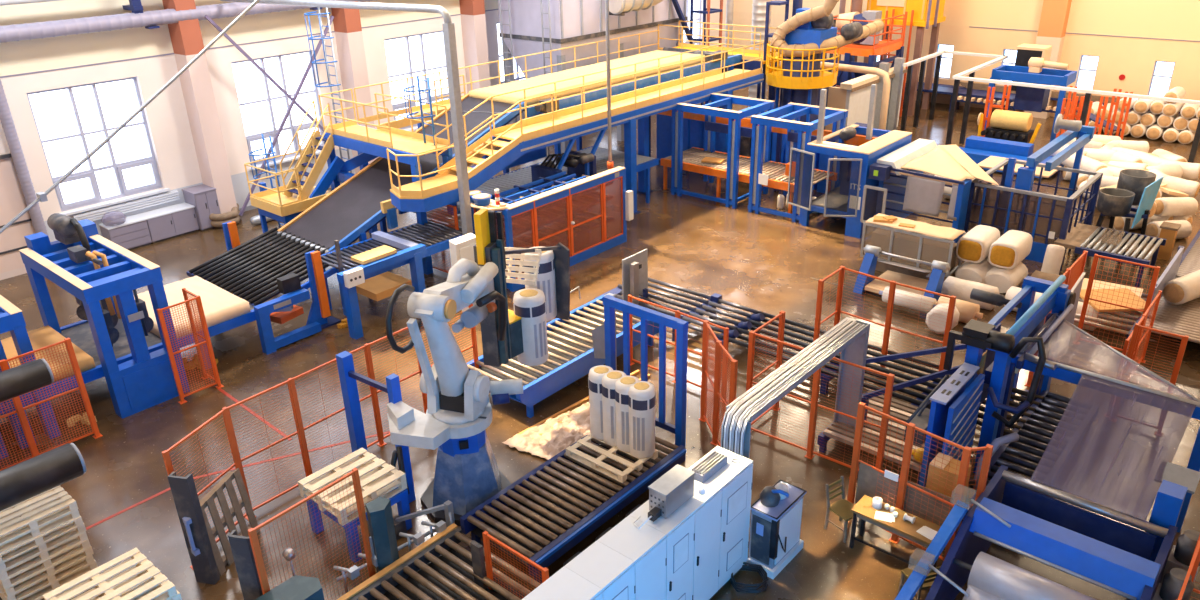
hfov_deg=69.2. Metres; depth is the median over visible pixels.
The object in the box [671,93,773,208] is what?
frame
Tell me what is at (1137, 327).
fence
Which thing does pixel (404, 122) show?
walkway
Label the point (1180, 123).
roll
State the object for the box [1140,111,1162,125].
roll
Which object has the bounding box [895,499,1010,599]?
metal frame
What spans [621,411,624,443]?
print
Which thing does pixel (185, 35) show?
pilaster
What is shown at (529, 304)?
roll
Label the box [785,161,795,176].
crate
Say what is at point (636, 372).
rail
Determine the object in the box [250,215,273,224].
cylinder
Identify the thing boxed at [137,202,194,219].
countertop
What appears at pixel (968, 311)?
roll
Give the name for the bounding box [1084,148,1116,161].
roll
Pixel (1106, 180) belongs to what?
roll
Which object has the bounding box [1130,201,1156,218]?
roll
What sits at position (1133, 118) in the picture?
roll
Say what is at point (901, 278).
tray
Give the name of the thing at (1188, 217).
roll
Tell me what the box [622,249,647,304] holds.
plate
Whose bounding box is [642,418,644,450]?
print
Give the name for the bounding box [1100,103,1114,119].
roll
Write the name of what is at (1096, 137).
roll
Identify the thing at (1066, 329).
sheet
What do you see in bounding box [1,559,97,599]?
wooden pallet
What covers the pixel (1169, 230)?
box
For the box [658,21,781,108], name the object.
deck
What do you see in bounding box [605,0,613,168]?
pipe riser
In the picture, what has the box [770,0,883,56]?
hose
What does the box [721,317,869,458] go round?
cable tray
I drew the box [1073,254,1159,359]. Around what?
fence
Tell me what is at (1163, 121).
roll
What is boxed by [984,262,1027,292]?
bundle
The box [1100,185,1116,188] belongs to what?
wool batt
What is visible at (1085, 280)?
board
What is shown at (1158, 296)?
fence
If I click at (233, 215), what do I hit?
guard
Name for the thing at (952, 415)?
machine
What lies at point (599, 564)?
tall cabinet
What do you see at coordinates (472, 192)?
paint bucket
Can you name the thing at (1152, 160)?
roll
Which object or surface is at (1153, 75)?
window
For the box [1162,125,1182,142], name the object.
roll
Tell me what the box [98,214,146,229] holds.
countertop
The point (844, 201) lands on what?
machine
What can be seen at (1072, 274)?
fence
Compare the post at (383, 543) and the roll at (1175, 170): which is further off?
the roll at (1175, 170)
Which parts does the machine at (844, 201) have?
door frame, floor plate, frame, door frame, roof motor, frame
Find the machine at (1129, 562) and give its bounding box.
[925,462,1199,599]
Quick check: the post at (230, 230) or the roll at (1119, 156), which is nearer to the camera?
the post at (230, 230)
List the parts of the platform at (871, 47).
guard rail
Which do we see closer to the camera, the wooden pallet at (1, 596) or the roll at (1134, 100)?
the wooden pallet at (1, 596)
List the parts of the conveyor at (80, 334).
frame, bed plate, leg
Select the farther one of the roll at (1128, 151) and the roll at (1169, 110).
the roll at (1169, 110)
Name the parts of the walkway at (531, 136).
rail post, rail post, rail post, rail post, rail post, rail post, rail post, rail post, rail post, rail post, rail post, guard rail, rail post, rail post, rail post, rail post, rail post, rail post, rail post, rail post, rail post, rail post, rail post, rail post, rail post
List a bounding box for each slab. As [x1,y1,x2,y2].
[1,325,95,382]
[134,276,250,338]
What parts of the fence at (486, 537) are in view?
post, post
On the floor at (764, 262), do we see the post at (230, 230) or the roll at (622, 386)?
the post at (230, 230)
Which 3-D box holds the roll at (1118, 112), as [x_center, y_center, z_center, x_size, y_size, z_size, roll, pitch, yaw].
[22.141,-7.881,36.972,0.567,0.576,1.226,17,30,35]
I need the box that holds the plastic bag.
[101,211,126,225]
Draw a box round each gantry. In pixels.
[0,295,60,458]
[19,213,189,418]
[977,114,1094,196]
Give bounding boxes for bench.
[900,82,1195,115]
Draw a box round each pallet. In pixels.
[0,485,77,544]
[0,494,79,553]
[0,515,82,563]
[0,522,85,571]
[0,526,87,580]
[0,537,90,588]
[0,545,93,595]
[0,552,94,599]
[0,566,89,599]
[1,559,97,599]
[43,548,176,599]
[71,563,181,599]
[90,571,165,599]
[200,468,259,575]
[298,448,405,518]
[299,460,406,525]
[566,433,657,482]
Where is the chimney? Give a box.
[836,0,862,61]
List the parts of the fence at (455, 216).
post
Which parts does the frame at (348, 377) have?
post, post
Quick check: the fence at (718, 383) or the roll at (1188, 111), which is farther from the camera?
the roll at (1188, 111)
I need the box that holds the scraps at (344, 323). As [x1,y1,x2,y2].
[337,318,347,328]
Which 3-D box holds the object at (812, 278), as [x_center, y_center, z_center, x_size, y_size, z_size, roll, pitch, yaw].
[6.773,-0.280,23.115,2.601,0.007,0.040,19,31,37]
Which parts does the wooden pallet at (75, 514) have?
board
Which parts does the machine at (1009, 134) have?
yellow arm, stepped rail, yellow arm, motor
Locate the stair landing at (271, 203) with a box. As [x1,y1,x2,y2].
[244,150,330,232]
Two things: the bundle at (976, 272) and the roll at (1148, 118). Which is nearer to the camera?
the bundle at (976, 272)
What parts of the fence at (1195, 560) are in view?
post, panel frame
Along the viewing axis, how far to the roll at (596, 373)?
15.31 m
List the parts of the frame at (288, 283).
plate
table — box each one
[849,495,940,567]
[1054,223,1166,287]
[1074,293,1147,349]
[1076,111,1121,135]
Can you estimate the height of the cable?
9.751 m
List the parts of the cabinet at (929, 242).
lid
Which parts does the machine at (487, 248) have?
yellow plate, plate arm, plate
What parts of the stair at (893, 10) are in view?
post, post, post, post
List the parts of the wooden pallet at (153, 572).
board, board, board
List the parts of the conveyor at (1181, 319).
guard plate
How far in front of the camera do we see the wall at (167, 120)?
28.06 m
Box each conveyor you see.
[0,304,292,414]
[186,227,349,315]
[321,218,474,339]
[337,523,539,599]
[398,146,658,226]
[460,434,685,583]
[467,286,658,417]
[482,47,741,158]
[594,277,1043,434]
[649,110,875,213]
[817,390,931,483]
[1133,230,1199,343]
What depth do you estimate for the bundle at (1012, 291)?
20.60 m
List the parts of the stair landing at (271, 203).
rail post, leg, guard rail, rail post, frame, rail post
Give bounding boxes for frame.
[254,273,321,354]
[336,351,415,502]
[592,293,687,446]
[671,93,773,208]
[672,0,722,107]
[747,102,847,223]
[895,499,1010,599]
[900,50,1199,179]
[994,313,1199,532]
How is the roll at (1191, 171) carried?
on the roll
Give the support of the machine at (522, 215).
on the floor at (764, 262)
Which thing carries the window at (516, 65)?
in the wall at (167, 120)
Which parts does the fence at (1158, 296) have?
post, panel frame, post, panel frame, post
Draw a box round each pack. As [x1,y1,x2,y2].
[956,225,999,262]
[988,230,1032,268]
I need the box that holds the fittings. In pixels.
[760,482,788,506]
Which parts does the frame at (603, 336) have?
post, steel post, post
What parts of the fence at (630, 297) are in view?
post, panel frame, post, panel frame, post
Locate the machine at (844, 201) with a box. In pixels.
[787,84,911,238]
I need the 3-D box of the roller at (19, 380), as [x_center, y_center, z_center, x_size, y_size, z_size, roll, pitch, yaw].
[-11.023,2.616,15.057,0.500,2.297,3.171,19,31,37]
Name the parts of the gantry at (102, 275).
leg, motor, frame, leg, leg, post, plate, panel, leg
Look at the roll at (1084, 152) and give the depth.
31.68 m
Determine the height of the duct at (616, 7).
4.612 m
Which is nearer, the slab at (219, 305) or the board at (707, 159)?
the slab at (219, 305)
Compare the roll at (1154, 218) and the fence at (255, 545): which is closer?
the fence at (255, 545)
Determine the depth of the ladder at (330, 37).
27.19 m
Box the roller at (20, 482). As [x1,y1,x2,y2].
[0,443,86,510]
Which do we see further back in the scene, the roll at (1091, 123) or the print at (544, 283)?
the roll at (1091, 123)
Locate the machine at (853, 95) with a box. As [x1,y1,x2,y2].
[825,57,906,130]
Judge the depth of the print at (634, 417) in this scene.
14.87 m
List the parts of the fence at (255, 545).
post, post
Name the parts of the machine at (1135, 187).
leg, leg, frame, leg, leg, blue plate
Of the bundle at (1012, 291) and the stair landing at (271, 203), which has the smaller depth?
the bundle at (1012, 291)
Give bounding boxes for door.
[0,153,34,279]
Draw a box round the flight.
[280,100,344,199]
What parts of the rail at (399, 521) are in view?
post, chain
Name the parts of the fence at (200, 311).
post, post, panel frame, post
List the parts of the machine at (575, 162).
frame, motor, motor, motor, frame, motor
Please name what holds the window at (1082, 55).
in the wall at (1134, 58)
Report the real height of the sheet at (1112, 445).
0.773 m
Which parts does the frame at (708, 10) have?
post, post, post, post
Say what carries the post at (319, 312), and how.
on the floor at (764, 262)
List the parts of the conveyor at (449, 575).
frame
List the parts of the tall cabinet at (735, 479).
door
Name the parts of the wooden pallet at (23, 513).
board, board, board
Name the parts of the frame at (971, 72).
post, post, rail, post, post, post, rail, rail, rail, post, post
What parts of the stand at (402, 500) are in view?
leg, leg, frame, leg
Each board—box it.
[701,157,724,163]
[1080,288,1145,311]
[1081,278,1142,297]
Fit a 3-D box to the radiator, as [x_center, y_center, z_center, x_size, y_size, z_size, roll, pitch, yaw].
[-14.884,-2.928,27.422,0.122,0.320,3.202,19,31,37]
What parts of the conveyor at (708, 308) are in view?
cross frame, rod, rod, rod, leg, rod, rod, rod, cross frame, rod, rod, rod, rod, rod, rod, rod, cross frame, leg, cross frame, rod, rod, rod, rod, rod, rod, rod, cross frame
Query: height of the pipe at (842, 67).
3.574 m
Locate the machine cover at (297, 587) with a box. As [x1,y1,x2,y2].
[255,575,324,599]
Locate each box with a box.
[633,464,694,528]
[692,451,727,482]
[1157,221,1180,260]
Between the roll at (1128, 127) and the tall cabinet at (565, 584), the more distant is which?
the roll at (1128, 127)
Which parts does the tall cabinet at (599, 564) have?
door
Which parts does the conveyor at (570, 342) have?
leg, frame, frame, leg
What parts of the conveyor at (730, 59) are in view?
motor, leg, frame, leg, leg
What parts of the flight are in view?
rail post, rail post, guard rail, rail post, guard rail, rail post, rail post, rail post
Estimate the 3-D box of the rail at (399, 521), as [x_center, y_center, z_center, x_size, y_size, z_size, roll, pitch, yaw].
[-2.908,3.603,14.215,1.233,0.800,0.265,6,26,16]
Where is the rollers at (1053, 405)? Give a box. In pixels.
[965,390,1070,509]
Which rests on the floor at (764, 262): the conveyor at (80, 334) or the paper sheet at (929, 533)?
the conveyor at (80, 334)
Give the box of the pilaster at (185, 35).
[162,0,239,220]
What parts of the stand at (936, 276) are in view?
arm, arm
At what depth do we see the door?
25.06 m
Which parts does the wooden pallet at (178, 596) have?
board, board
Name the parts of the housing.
leg, leg, leg, leg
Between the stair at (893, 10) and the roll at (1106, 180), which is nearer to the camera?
the roll at (1106, 180)
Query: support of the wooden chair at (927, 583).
on the floor at (764, 262)
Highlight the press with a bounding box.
[657,113,878,192]
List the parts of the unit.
plate, panel, cord, panel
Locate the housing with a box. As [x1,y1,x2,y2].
[498,0,687,153]
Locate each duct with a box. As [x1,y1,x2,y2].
[0,0,376,42]
[609,0,663,15]
[725,0,733,70]
[747,0,771,118]
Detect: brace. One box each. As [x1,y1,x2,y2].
[204,15,338,146]
[239,16,333,215]
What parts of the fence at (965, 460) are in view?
post, panel frame, post, table guard, panel frame, post, panel frame, post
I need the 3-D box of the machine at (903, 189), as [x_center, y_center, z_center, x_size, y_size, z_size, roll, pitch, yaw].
[10.385,-3.115,26.235,3.350,2.401,4.421,19,31,37]
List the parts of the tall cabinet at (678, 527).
door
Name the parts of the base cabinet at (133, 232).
drawer, drawer, drawer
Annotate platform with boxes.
[318,89,456,274]
[820,10,904,86]
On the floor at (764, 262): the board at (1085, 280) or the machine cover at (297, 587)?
the machine cover at (297, 587)
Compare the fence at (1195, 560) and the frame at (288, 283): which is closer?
the fence at (1195, 560)
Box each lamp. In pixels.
[282,547,295,575]
[489,189,506,207]
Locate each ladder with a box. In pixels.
[248,134,283,228]
[304,7,351,172]
[403,76,435,144]
[499,0,552,159]
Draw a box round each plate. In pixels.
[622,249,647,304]
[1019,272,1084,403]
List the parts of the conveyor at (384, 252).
leg, portal leg, frame, portal leg, frame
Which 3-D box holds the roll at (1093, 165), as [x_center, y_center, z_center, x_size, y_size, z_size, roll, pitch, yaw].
[17.010,-4.497,29.863,0.567,0.666,1.253,1,25,6]
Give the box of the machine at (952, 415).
[861,275,1075,486]
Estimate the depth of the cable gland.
12.06 m
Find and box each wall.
[0,0,726,241]
[732,0,1199,127]
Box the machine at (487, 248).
[473,209,569,366]
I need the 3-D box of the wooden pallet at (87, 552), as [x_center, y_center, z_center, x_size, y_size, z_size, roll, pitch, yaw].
[-8.647,3.995,13.430,0.862,0.144,1.202,19,31,37]
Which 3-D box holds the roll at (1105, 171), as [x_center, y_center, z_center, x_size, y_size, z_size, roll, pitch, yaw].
[16.611,-4.013,28.826,0.567,0.610,1.232,19,32,38]
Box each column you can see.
[167,472,219,584]
[228,530,262,599]
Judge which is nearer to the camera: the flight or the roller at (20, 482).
the roller at (20, 482)
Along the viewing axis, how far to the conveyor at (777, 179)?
30.06 m
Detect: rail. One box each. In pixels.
[393,500,454,539]
[513,370,649,436]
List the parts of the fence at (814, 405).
post, panel frame, post, panel frame, post, panel frame, post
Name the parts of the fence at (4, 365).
panel frame, post, post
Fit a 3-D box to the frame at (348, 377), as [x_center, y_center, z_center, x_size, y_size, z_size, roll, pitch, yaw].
[-3.926,2.287,15.113,1.794,2.500,0.450,19,31,37]
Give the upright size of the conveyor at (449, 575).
0.500 m
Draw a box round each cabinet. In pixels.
[98,214,151,249]
[137,202,198,242]
[182,184,220,230]
[522,566,602,599]
[565,541,635,599]
[597,515,666,599]
[630,500,694,599]
[683,480,721,599]
[688,446,752,594]
[860,213,965,282]
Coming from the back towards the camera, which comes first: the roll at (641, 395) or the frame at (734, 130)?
the frame at (734, 130)
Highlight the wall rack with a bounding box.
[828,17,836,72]
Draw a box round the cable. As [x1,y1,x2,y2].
[0,0,259,233]
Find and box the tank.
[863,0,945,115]
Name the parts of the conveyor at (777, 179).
beam post, leg, leg, frame, frame, beam post, leg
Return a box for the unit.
[747,479,806,578]
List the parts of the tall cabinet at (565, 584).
door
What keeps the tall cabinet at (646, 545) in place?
on the floor at (764, 262)
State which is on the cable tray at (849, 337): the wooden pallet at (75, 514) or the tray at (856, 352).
the tray at (856, 352)
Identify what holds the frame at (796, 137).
on the floor at (764, 262)
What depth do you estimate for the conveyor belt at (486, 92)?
29.46 m
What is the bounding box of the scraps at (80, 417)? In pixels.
[67,412,96,426]
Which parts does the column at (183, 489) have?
handle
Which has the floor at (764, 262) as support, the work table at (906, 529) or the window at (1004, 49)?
the work table at (906, 529)
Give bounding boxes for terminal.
[449,233,475,311]
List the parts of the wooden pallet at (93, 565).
board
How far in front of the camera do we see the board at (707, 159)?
30.30 m
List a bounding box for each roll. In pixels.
[513,288,547,365]
[523,246,556,320]
[588,365,612,439]
[602,370,626,445]
[615,376,639,451]
[628,381,654,457]
[777,195,783,208]
[872,496,882,508]
[879,286,935,312]
[936,296,982,322]
[943,186,951,198]
[963,551,1095,599]
[1041,244,1064,274]
[1051,144,1086,156]
[1061,152,1091,169]
[1063,166,1071,179]
[1067,138,1102,148]
[1076,173,1088,187]
[1078,181,1089,198]
[1082,159,1107,175]
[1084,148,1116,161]
[1087,168,1112,180]
[1087,175,1118,190]
[1088,120,1106,131]
[1091,102,1102,115]
[1091,134,1120,141]
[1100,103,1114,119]
[1100,141,1121,149]
[1103,119,1117,134]
[1107,166,1124,176]
[1108,161,1148,169]
[1110,151,1142,162]
[1111,110,1129,123]
[1112,140,1148,152]
[1112,147,1147,155]
[1113,217,1151,230]
[1117,123,1134,135]
[1118,97,1137,111]
[1127,109,1145,124]
[1130,122,1151,137]
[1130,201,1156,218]
[1133,99,1153,113]
[1133,152,1166,165]
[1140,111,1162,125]
[1145,164,1182,177]
[1145,220,1191,238]
[1146,122,1166,139]
[1148,169,1167,177]
[1150,96,1165,113]
[1151,215,1173,221]
[1152,149,1186,161]
[1154,197,1197,216]
[1155,174,1199,197]
[1155,188,1161,198]
[1157,113,1177,127]
[1159,160,1199,179]
[1161,192,1178,197]
[1162,102,1183,116]
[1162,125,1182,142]
[1162,270,1199,304]
[1163,87,1185,103]
[1173,114,1191,129]
[1173,215,1191,223]
[1177,128,1194,143]
[1180,103,1199,118]
[1187,116,1198,131]
[1196,107,1199,119]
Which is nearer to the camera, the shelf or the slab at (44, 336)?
the slab at (44, 336)
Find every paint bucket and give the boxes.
[470,190,481,202]
[472,193,491,205]
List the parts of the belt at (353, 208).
leg, rail, leg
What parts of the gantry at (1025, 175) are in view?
leg, leg, leg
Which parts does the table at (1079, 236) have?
wood plate, frame, frame, leg, leg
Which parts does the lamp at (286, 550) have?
stem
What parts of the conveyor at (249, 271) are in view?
finger rod, finger rod, finger rod, finger rod, finger rod, finger rod, finger rod, finger rod, finger rod, finger rod, finger rod, finger rod, finger rod, finger rod, finger rod, rail, leg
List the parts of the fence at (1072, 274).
post, post, panel frame, post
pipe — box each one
[0,0,60,5]
[0,79,49,239]
[220,0,472,234]
[820,62,890,129]
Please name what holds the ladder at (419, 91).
on the platform at (370, 143)
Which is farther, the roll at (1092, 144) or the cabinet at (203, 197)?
the roll at (1092, 144)
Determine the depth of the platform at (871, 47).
37.62 m
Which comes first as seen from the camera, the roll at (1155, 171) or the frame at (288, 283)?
the frame at (288, 283)
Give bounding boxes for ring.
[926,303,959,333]
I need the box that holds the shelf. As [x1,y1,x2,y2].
[471,199,509,207]
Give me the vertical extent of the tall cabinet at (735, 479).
2.000 m
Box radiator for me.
[72,190,179,221]
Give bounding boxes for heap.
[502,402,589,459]
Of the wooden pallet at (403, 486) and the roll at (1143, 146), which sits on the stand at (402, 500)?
the wooden pallet at (403, 486)
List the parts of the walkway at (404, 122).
rail post, rail post, rail post, rail post, guard rail, rail post, rail post, rail post, guard rail, rail post, rail post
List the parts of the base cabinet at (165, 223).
door, door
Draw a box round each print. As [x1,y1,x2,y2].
[534,325,537,357]
[539,323,542,356]
[542,281,546,313]
[543,321,546,354]
[547,279,550,312]
[600,401,602,432]
[611,406,613,438]
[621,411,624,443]
[626,412,628,444]
[633,416,635,449]
[637,418,639,450]
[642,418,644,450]
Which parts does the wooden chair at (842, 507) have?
leg, seat, leg, leg, leg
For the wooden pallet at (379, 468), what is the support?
on the wooden pallet at (403, 486)
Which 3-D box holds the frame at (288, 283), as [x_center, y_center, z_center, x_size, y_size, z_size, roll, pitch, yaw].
[-7.735,0.233,20.991,0.926,1.550,1.481,19,31,37]
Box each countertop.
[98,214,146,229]
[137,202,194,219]
[182,184,215,194]
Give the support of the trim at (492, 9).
attached to the wall at (167, 120)
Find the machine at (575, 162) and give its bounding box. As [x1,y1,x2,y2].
[531,150,595,188]
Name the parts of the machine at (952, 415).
guide rod, guide rod, guide rod, guide rod, guide rod, guide rod, cable chain, film rail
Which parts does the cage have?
post, post, kick panel, rail, label plate, post, post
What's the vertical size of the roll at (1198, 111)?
0.576 m
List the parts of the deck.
rail post, guard rail, guard rail, rail post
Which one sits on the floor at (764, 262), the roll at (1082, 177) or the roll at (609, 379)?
the roll at (1082, 177)
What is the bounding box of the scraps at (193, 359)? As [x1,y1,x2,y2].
[183,354,217,369]
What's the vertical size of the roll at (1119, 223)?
0.612 m
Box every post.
[222,221,239,250]
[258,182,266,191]
[305,250,340,328]
[365,497,398,585]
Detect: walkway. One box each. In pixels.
[353,30,658,173]
[386,42,763,214]
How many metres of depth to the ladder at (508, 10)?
34.56 m
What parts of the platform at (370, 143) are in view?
rail post, rail post, guard rail, rail post, rail post, rail post, rail post, rail post, guard rail, rail post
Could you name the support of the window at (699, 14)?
in the wall at (167, 120)
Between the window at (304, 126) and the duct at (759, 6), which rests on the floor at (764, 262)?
the duct at (759, 6)
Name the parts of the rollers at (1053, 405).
arm, frame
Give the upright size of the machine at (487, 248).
3.000 m
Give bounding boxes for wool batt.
[1098,140,1111,146]
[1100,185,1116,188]
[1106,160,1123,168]
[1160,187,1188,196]
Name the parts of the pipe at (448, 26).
post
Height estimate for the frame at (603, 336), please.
2.841 m
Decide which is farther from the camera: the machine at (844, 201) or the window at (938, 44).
the window at (938, 44)
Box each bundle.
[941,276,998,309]
[955,255,993,283]
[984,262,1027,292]
[1004,286,1101,330]
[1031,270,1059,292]
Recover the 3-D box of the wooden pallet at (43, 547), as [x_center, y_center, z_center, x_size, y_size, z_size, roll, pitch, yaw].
[-8.662,3.591,13.262,0.862,0.144,1.202,19,31,37]
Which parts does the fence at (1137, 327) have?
post, post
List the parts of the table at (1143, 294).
frame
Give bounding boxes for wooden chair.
[824,476,861,542]
[898,565,940,599]
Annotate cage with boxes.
[964,158,1102,262]
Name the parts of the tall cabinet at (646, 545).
door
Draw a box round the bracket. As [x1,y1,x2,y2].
[333,520,446,592]
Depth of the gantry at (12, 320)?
16.72 m
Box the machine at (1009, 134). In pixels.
[957,44,1132,177]
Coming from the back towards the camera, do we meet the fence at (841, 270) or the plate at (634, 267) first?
the plate at (634, 267)
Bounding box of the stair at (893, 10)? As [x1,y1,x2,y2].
[881,9,913,115]
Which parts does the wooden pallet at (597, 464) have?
board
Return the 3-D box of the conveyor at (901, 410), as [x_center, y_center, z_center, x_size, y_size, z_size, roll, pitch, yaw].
[5.527,2.438,16.271,2.060,0.800,2.102,19,31,37]
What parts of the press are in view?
wall panel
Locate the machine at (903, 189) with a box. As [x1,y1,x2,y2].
[860,138,998,243]
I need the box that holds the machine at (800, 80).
[757,0,862,129]
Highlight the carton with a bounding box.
[926,453,971,531]
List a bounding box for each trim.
[0,9,497,77]
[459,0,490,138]
[969,26,1199,41]
[1024,0,1071,118]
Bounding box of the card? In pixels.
[884,469,898,481]
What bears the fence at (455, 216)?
on the floor at (764, 262)
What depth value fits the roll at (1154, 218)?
26.26 m
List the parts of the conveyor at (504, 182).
frame, guide rail, frame, leg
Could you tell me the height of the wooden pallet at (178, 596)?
0.144 m
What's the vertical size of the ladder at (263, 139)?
3.400 m
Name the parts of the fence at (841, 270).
post, panel frame, post, panel frame, post, panel frame, post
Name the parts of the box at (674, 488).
lid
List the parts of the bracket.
arm, arm, rail, arm, arm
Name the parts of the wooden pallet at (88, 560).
board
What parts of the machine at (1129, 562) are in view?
plate, plate, motor, control panel, motor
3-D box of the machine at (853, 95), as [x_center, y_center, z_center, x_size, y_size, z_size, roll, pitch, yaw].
[11.534,-8.503,37.024,5.328,3.200,1.199,-23,32,-39]
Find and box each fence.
[0,338,102,470]
[156,288,223,403]
[162,303,478,568]
[248,468,375,599]
[427,205,458,272]
[482,531,548,597]
[628,295,728,401]
[698,320,737,446]
[746,311,894,470]
[813,266,955,381]
[847,402,992,560]
[1025,250,1087,386]
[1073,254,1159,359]
[1116,290,1161,381]
[1122,323,1188,393]
[1178,535,1199,599]
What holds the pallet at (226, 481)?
on the floor at (764, 262)
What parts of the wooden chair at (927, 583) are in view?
leg, seat, leg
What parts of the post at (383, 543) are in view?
handle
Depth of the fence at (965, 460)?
13.56 m
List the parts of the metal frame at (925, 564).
arm, rod, rod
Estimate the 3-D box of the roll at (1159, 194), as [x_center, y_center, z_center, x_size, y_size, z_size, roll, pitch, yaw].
[17.432,-3.490,27.628,0.567,0.576,1.226,8,26,19]
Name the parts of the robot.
link rod, shoulder motor, shoulder plate, arm, arm, floor plate, under motor, shoulder plate, shoulder motor, motor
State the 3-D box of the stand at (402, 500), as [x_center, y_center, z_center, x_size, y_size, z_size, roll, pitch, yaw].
[-4.021,3.519,14.513,1.242,0.761,1.162,19,31,37]
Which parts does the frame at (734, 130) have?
plate, frame, plate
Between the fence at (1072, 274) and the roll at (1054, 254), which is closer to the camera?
the fence at (1072, 274)
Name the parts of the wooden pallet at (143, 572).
board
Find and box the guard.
[209,203,239,226]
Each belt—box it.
[277,93,524,252]
[469,50,704,105]
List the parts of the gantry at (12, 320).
leg, frame, post, leg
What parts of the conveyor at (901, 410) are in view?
leg, frame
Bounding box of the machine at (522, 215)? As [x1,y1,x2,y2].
[471,163,633,291]
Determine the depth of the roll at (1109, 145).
31.61 m
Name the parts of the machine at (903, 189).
frame, long rail, frame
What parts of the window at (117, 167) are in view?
sill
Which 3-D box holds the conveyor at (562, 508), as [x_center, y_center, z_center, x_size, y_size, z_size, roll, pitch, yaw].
[-0.196,3.374,14.806,2.056,0.592,3.902,19,31,37]
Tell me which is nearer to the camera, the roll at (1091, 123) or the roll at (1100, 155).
the roll at (1100, 155)
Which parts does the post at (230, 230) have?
post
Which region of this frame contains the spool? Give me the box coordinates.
[903,513,914,523]
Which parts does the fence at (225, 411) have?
post, panel frame, post, panel frame, post, panel frame, post, panel frame, post, panel frame, post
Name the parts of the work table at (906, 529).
leg, leg, rail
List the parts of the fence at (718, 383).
post, panel frame, post, panel frame, post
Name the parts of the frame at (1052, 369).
support arm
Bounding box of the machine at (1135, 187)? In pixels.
[1089,169,1163,254]
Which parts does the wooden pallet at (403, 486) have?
board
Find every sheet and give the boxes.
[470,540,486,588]
[874,511,894,522]
[916,526,936,539]
[1023,316,1197,401]
[1030,374,1195,520]
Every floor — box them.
[0,84,1199,599]
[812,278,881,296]
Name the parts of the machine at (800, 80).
rail post, tall frame, rail post, guard rail, rail post, rail post, rail post, drive motor, rail post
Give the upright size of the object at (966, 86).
0.088 m
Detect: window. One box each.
[26,77,169,215]
[231,50,323,170]
[384,30,448,131]
[497,22,524,83]
[675,0,700,46]
[933,44,953,78]
[1001,49,1016,84]
[1076,55,1099,89]
[1148,61,1175,94]
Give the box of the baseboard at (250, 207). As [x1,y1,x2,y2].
[239,182,341,211]
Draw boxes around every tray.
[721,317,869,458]
[743,422,750,458]
[834,320,869,429]
[864,270,928,295]
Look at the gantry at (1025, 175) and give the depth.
25.95 m
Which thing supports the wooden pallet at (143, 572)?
on the wooden pallet
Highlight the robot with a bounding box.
[385,258,522,525]
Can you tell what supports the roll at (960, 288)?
on the floor at (764, 262)
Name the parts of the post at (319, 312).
post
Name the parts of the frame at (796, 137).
plate, frame, plate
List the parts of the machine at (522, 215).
post, post, panel frame, rail, post, rail, rail, trim, panel frame, post, panel frame, post, post, panel frame, post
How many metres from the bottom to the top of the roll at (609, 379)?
1.334 m
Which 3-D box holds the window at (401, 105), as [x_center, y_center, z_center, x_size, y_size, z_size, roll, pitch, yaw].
[-6.275,-12.467,34.380,0.402,10.721,6.311,19,31,37]
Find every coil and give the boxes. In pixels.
[730,562,768,592]
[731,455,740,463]
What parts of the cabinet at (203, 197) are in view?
door, door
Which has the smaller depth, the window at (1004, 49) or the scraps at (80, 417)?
the scraps at (80, 417)
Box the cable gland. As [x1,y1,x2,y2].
[698,486,705,494]
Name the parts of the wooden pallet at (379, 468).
board, board, board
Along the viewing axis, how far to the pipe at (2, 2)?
23.11 m
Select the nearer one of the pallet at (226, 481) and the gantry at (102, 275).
the pallet at (226, 481)
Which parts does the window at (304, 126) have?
sill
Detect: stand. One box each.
[306,471,411,562]
[853,245,950,301]
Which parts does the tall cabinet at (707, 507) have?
door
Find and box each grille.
[726,538,742,570]
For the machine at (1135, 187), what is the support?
on the floor at (764, 262)
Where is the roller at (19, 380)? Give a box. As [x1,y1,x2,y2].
[0,359,53,401]
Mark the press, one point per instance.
(664, 122)
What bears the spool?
on the work table at (906, 529)
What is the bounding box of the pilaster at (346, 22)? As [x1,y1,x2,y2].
[331,1,377,173]
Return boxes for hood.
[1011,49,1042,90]
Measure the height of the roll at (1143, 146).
0.576 m
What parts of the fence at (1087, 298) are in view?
post, post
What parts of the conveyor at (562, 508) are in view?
leg, frame, leg, gear motor, gear motor, frame, gear motor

